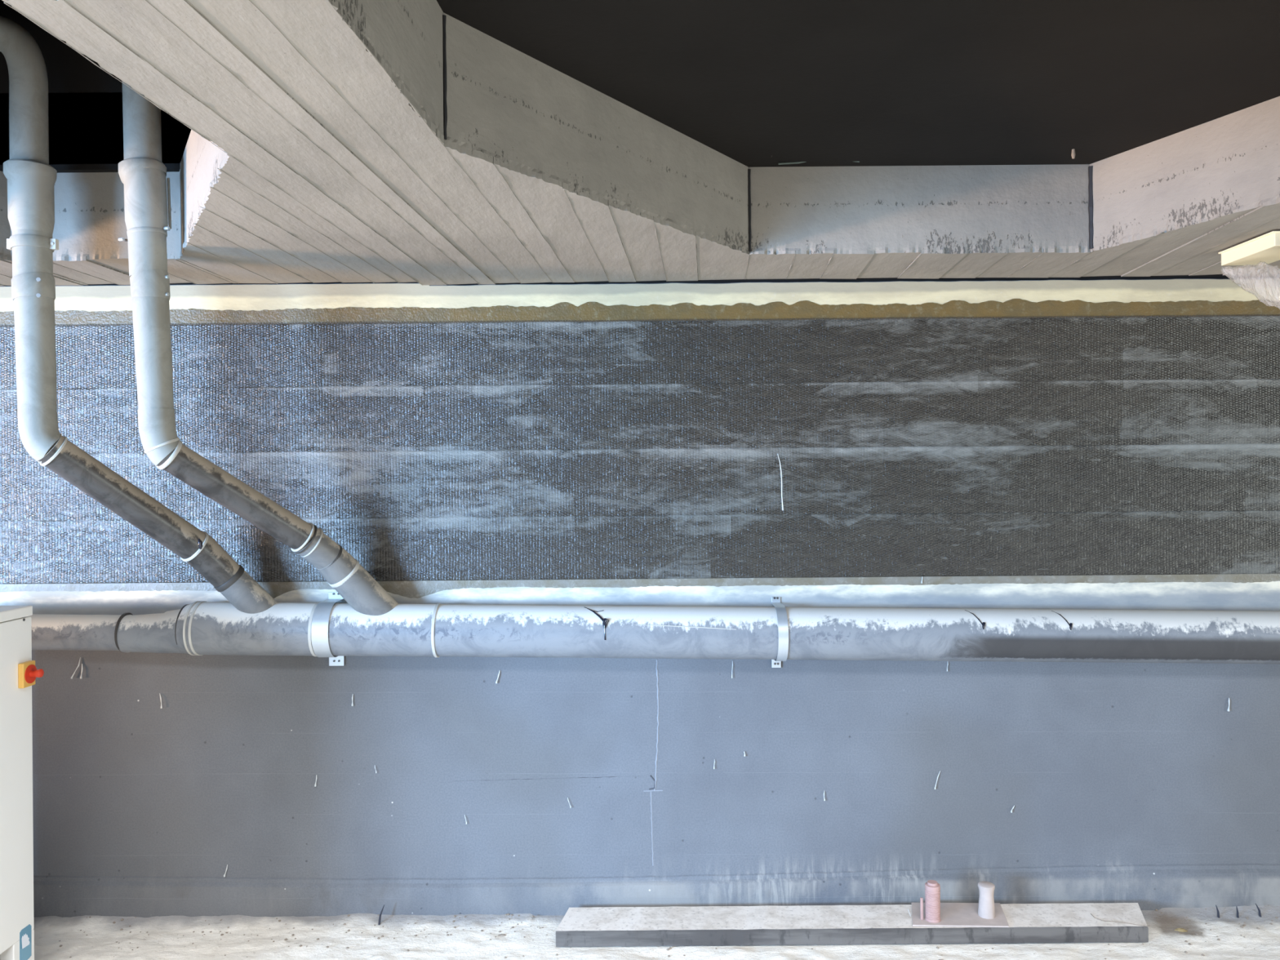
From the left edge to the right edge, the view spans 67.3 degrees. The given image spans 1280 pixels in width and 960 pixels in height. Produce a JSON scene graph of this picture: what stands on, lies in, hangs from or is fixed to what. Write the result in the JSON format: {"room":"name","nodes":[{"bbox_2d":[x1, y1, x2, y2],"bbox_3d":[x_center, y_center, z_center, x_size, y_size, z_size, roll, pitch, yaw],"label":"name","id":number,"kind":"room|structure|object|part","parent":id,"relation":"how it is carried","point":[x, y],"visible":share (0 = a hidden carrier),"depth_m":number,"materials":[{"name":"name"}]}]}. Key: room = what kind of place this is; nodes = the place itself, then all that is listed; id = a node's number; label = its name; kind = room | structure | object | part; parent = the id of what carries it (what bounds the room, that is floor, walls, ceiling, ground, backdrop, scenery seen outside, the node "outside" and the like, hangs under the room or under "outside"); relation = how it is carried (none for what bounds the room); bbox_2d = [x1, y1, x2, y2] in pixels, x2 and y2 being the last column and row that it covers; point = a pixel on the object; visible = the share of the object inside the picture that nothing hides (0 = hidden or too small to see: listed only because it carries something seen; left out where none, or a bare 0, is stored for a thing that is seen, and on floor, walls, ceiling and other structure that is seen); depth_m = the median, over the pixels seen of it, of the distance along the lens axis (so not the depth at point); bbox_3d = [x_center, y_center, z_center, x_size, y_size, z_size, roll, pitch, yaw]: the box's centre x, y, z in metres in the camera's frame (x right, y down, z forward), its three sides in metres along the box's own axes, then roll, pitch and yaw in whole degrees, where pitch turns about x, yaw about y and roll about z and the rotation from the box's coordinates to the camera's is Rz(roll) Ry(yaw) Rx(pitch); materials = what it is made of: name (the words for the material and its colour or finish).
{"room":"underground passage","nodes":[
{"label":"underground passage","id":0,"kind":"room"},
{"bbox_2d":[0,278,1279,917],"bbox_3d":[0.005,0.635,4.099,10.000,2.910,0.322,0,0,0],"label":"wall","id":1,"kind":"structure","parent":0,"point":[164,784],"depth_m":3.96,"materials":[{"name":"grey paint"}]},
{"bbox_2d":[0,378,1279,453],"bbox_3d":[-0.002,-0.261,3.955,6.300,0.271,0.011,0,0,0],"label":"sheet","id":2,"kind":"object","parent":1,"relation":"attached to","point":[1117,411],"visible":0.93,"depth_m":3.95,"materials":[{"name":"plastic"}]},
{"bbox_2d":[0,444,1279,520],"bbox_3d":[0.000,0.010,3.953,6.300,0.278,0.017,0,0,0],"label":"sheet","id":3,"kind":"object","parent":1,"relation":"attached to","point":[749,481],"visible":0.92,"depth_m":3.95,"materials":[{"name":"plastic"}]},
{"bbox_2d":[0,314,1279,389],"bbox_3d":[-0.004,-0.527,3.954,6.300,0.269,0.014,0,0,0],"label":"sheet","id":4,"kind":"object","parent":1,"relation":"attached to","point":[913,349],"visible":0.94,"depth_m":3.95,"materials":[{"name":"plastic"}]},
{"bbox_2d":[0,511,1279,584],"bbox_3d":[0.002,0.276,3.954,6.300,0.261,0.015,0,0,0],"label":"sheet","id":5,"kind":"object","parent":1,"relation":"attached to","point":[1166,542],"visible":0.87,"depth_m":3.95,"materials":[{"name":"plastic"}]},
{"bbox_2d":[29,600,1279,663],"bbox_3d":[0.056,0.619,3.855,5.994,0.294,0.216,0,0,0],"label":"drain pipe","id":6,"kind":"object","parent":1,"relation":"attached to","point":[199,628],"visible":0.93,"depth_m":3.77,"materials":[{"name":"plastic"}]},
{"bbox_2d":[0,15,276,613],"bbox_3d":[-2.154,-0.500,3.460,1.656,2.267,0.433,0,0,-19],"label":"downpipe","id":7,"kind":"object","parent":6,"relation":"attached to","point":[31,180],"visible":1,"depth_m":3.30,"materials":[{"name":"grey plastic"}]},
{"bbox_2d":[3,158,57,235],"bbox_3d":[-2.112,-0.970,3.330,0.158,0.242,0.158,0,0,0],"label":"socket","id":8,"kind":"object","parent":7,"relation":"attached to","point":[31,182],"depth_m":3.27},
{"bbox_2d":[186,534,239,587],"bbox_3d":[-1.668,0.317,3.753,0.207,0.222,0.130,0,0,-43],"label":"socket","id":9,"kind":"object","parent":7,"relation":"attached to","point":[212,562],"depth_m":3.71,"materials":[{"name":"grey plastic"}]},
{"bbox_2d":[175,604,191,653],"bbox_3d":[-1.797,0.597,3.855,0.040,0.207,0.207,0,0,0],"label":"socket","id":10,"kind":"object","parent":6,"relation":"attached to","point":[183,617],"depth_m":3.76,"materials":[{"name":"plastic"}]},
{"bbox_2d":[118,81,398,615],"bbox_3d":[-1.369,-0.568,3.605,1.041,2.439,0.202,0,0,-37],"label":"downpipe","id":11,"kind":"object","parent":6,"relation":"attached to","point":[142,171],"visible":0.98,"depth_m":3.30,"materials":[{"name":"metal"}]},
{"bbox_2d":[118,157,168,231],"bbox_3d":[-1.721,-0.978,3.330,0.154,0.249,0.150,0,0,0],"label":"socket","id":12,"kind":"object","parent":11,"relation":"attached to","point":[144,180],"depth_m":3.27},
{"bbox_3d":[-1.658,-0.964,3.363,0.013,0.189,0.033,0,0,43],"label":"hanger rod","id":13,"kind":"part","parent":11,"relation":"part of","materials":[{"name":"grey metal"}]},
{"bbox_2d":[297,528,339,568],"bbox_3d":[-1.248,0.265,3.715,0.121,0.173,0.174,0,0,45],"label":"socket","id":14,"kind":"object","parent":11,"relation":"attached to","point":[317,548],"depth_m":3.67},
{"bbox_2d":[311,591,344,666],"bbox_3d":[-1.249,0.613,3.850,0.065,0.303,0.212,0,0,0],"label":"clamp","id":15,"kind":"object","parent":6,"relation":"attached to","point":[319,628],"visible":0.89,"depth_m":3.77,"materials":[{"name":"metal"}]},
{"bbox_2d":[770,596,788,667],"bbox_3d":[0.560,0.626,3.850,0.040,0.291,0.212,0,0,0],"label":"clamp","id":16,"kind":"object","parent":6,"relation":"attached to","point":[783,628],"visible":0.96,"depth_m":3.77,"materials":[{"name":"metal"}]},
{"bbox_2d":[0,0,1279,286],"bbox_3d":[-0.013,-1.618,2.850,18.000,1.651,2.820,0,0,0],"label":"ceiling","id":17,"kind":"structure","parent":0,"point":[423,142],"depth_m":2.90,"materials":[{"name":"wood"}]},
{"bbox_2d":[777,160,859,164],"bbox_3d":[0.646,-1.151,3.470,0.293,0.022,0.007,0,0,0],"label":"cable","id":18,"kind":"object","parent":17,"relation":"attached to","point":[792,162],"visible":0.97,"depth_m":3.47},
{"bbox_2d":[1071,148,1075,159],"bbox_3d":[1.516,-1.145,3.360,0.014,0.042,0.014,0,0,0],"label":"pipe stub","id":19,"kind":"object","parent":17,"relation":"attached to","point":[1073,154],"visible":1,"depth_m":3.36,"materials":[{"name":"grey metal"}]},
{"bbox_2d":[1217,231,1279,265],"bbox_3d":[2.260,-0.647,3.345,0.266,0.396,0.383,0,0,0],"label":"wall light","id":20,"kind":"object","parent":17,"relation":"attached to","point":[1263,250],"visible":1,"depth_m":3.38,"materials":[{"name":"beige plastic"}]},
{"bbox_2d":[33,904,1279,959],"bbox_3d":[0.015,1.774,-8.530,50.000,0.064,25.020,0,0,0],"label":"floor","id":21,"kind":"structure","parent":0,"point":[100,943],"depth_m":3.73,"materials":[{"name":"grey concrete"}]},
{"bbox_2d":[0,605,44,959],"bbox_3d":[-2.535,1.138,2.969,0.815,1.366,1.007,0,0,0],"label":"cabinet","id":22,"kind":"object","parent":21,"relation":"on","point":[19,673],"visible":1,"depth_m":3.38,"materials":[{"name":"metal"}]},
{"bbox_3d":[-2.571,0.474,2.969,0.755,0.037,1.007,0,0,0],"label":"lid","id":23,"kind":"part","parent":22,"relation":"part of","materials":[{"name":"beige metal"}]},
{"bbox_2d":[22,933,30,948],"bbox_3d":[-2.186,1.637,3.418,0.001,0.050,0.045,0,0,0],"label":"print","id":24,"kind":"object","parent":22,"relation":"on","point":[25,936],"depth_m":3.42},
{"bbox_2d":[17,660,44,688],"bbox_3d":[-2.163,0.692,3.424,0.063,0.087,0.072,0,0,0],"label":"switch","id":25,"kind":"object","parent":22,"relation":"attached to","point":[28,672],"depth_m":3.41,"materials":[{"name":"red plastic"}]},
{"bbox_2d":[377,904,384,924],"bbox_3d":[-1.047,1.761,3.886,0.026,0.083,0.009,0,0,0],"label":"splinter","id":26,"kind":"object","parent":21,"relation":"on","point":[380,913],"visible":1,"depth_m":3.88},
{"bbox_2d":[58,904,1277,959],"bbox_3d":[0.158,1.782,3.746,4.892,0.041,0.399,0,0,0],"label":"grit","id":27,"kind":"object","parent":21,"relation":"on","point":[506,914],"visible":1,"depth_m":3.81,"materials":[{"name":"grey gravel"}]},
{"bbox_2d":[555,902,1148,946],"bbox_3d":[0.847,1.751,3.790,2.341,0.061,0.214,0,0,0],"label":"concrete plinth","id":28,"kind":"object","parent":21,"relation":"on","point":[1083,922],"visible":0.97,"depth_m":3.71,"materials":[{"name":"grey concrete"}]},
{"bbox_2d":[907,880,1008,927],"bbox_3d":[1.252,1.642,3.791,0.405,0.153,0.212,0,0,0],"label":"base plate","id":29,"kind":"object","parent":28,"relation":"on","point":[986,913],"visible":1,"depth_m":3.75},
{"bbox_3d":[1.098,1.671,3.744,0.010,0.085,0.008,0,0,0],"label":"thin rod","id":30,"kind":"part","parent":29,"relation":"part of","materials":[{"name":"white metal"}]},
{"bbox_3d":[1.253,1.715,3.791,0.405,0.006,0.212,0,0,0],"label":"plate","id":31,"kind":"part","parent":29,"relation":"part of","materials":[{"name":"pink metal"}]},
{"bbox_2d":[1173,928,1187,932],"bbox_3d":[2.131,1.777,3.791,0.058,0.018,0.027,0,0,0],"label":"lump","id":32,"kind":"object","parent":21,"relation":"on","point":[1181,930],"visible":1,"depth_m":3.79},
{"bbox_2d":[1215,905,1219,918],"bbox_3d":[2.338,1.748,3.886,0.014,0.054,0.009,0,0,0],"label":"splinter","id":33,"kind":"object","parent":21,"relation":"on","point":[1217,909],"visible":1,"depth_m":3.88,"materials":[{"name":"black wood"}]},
{"bbox_2d":[1235,906,1239,918],"bbox_3d":[2.418,1.749,3.886,0.009,0.048,0.009,0,0,0],"label":"splinter","id":34,"kind":"object","parent":21,"relation":"on","point":[1237,913],"visible":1,"depth_m":3.88,"materials":[{"name":"black wood"}]},
{"bbox_2d":[1255,903,1261,916],"bbox_3d":[2.502,1.742,3.886,0.022,0.055,0.009,0,0,0],"label":"splinter","id":35,"kind":"object","parent":21,"relation":"on","point":[1259,909],"visible":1,"depth_m":3.88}
]}

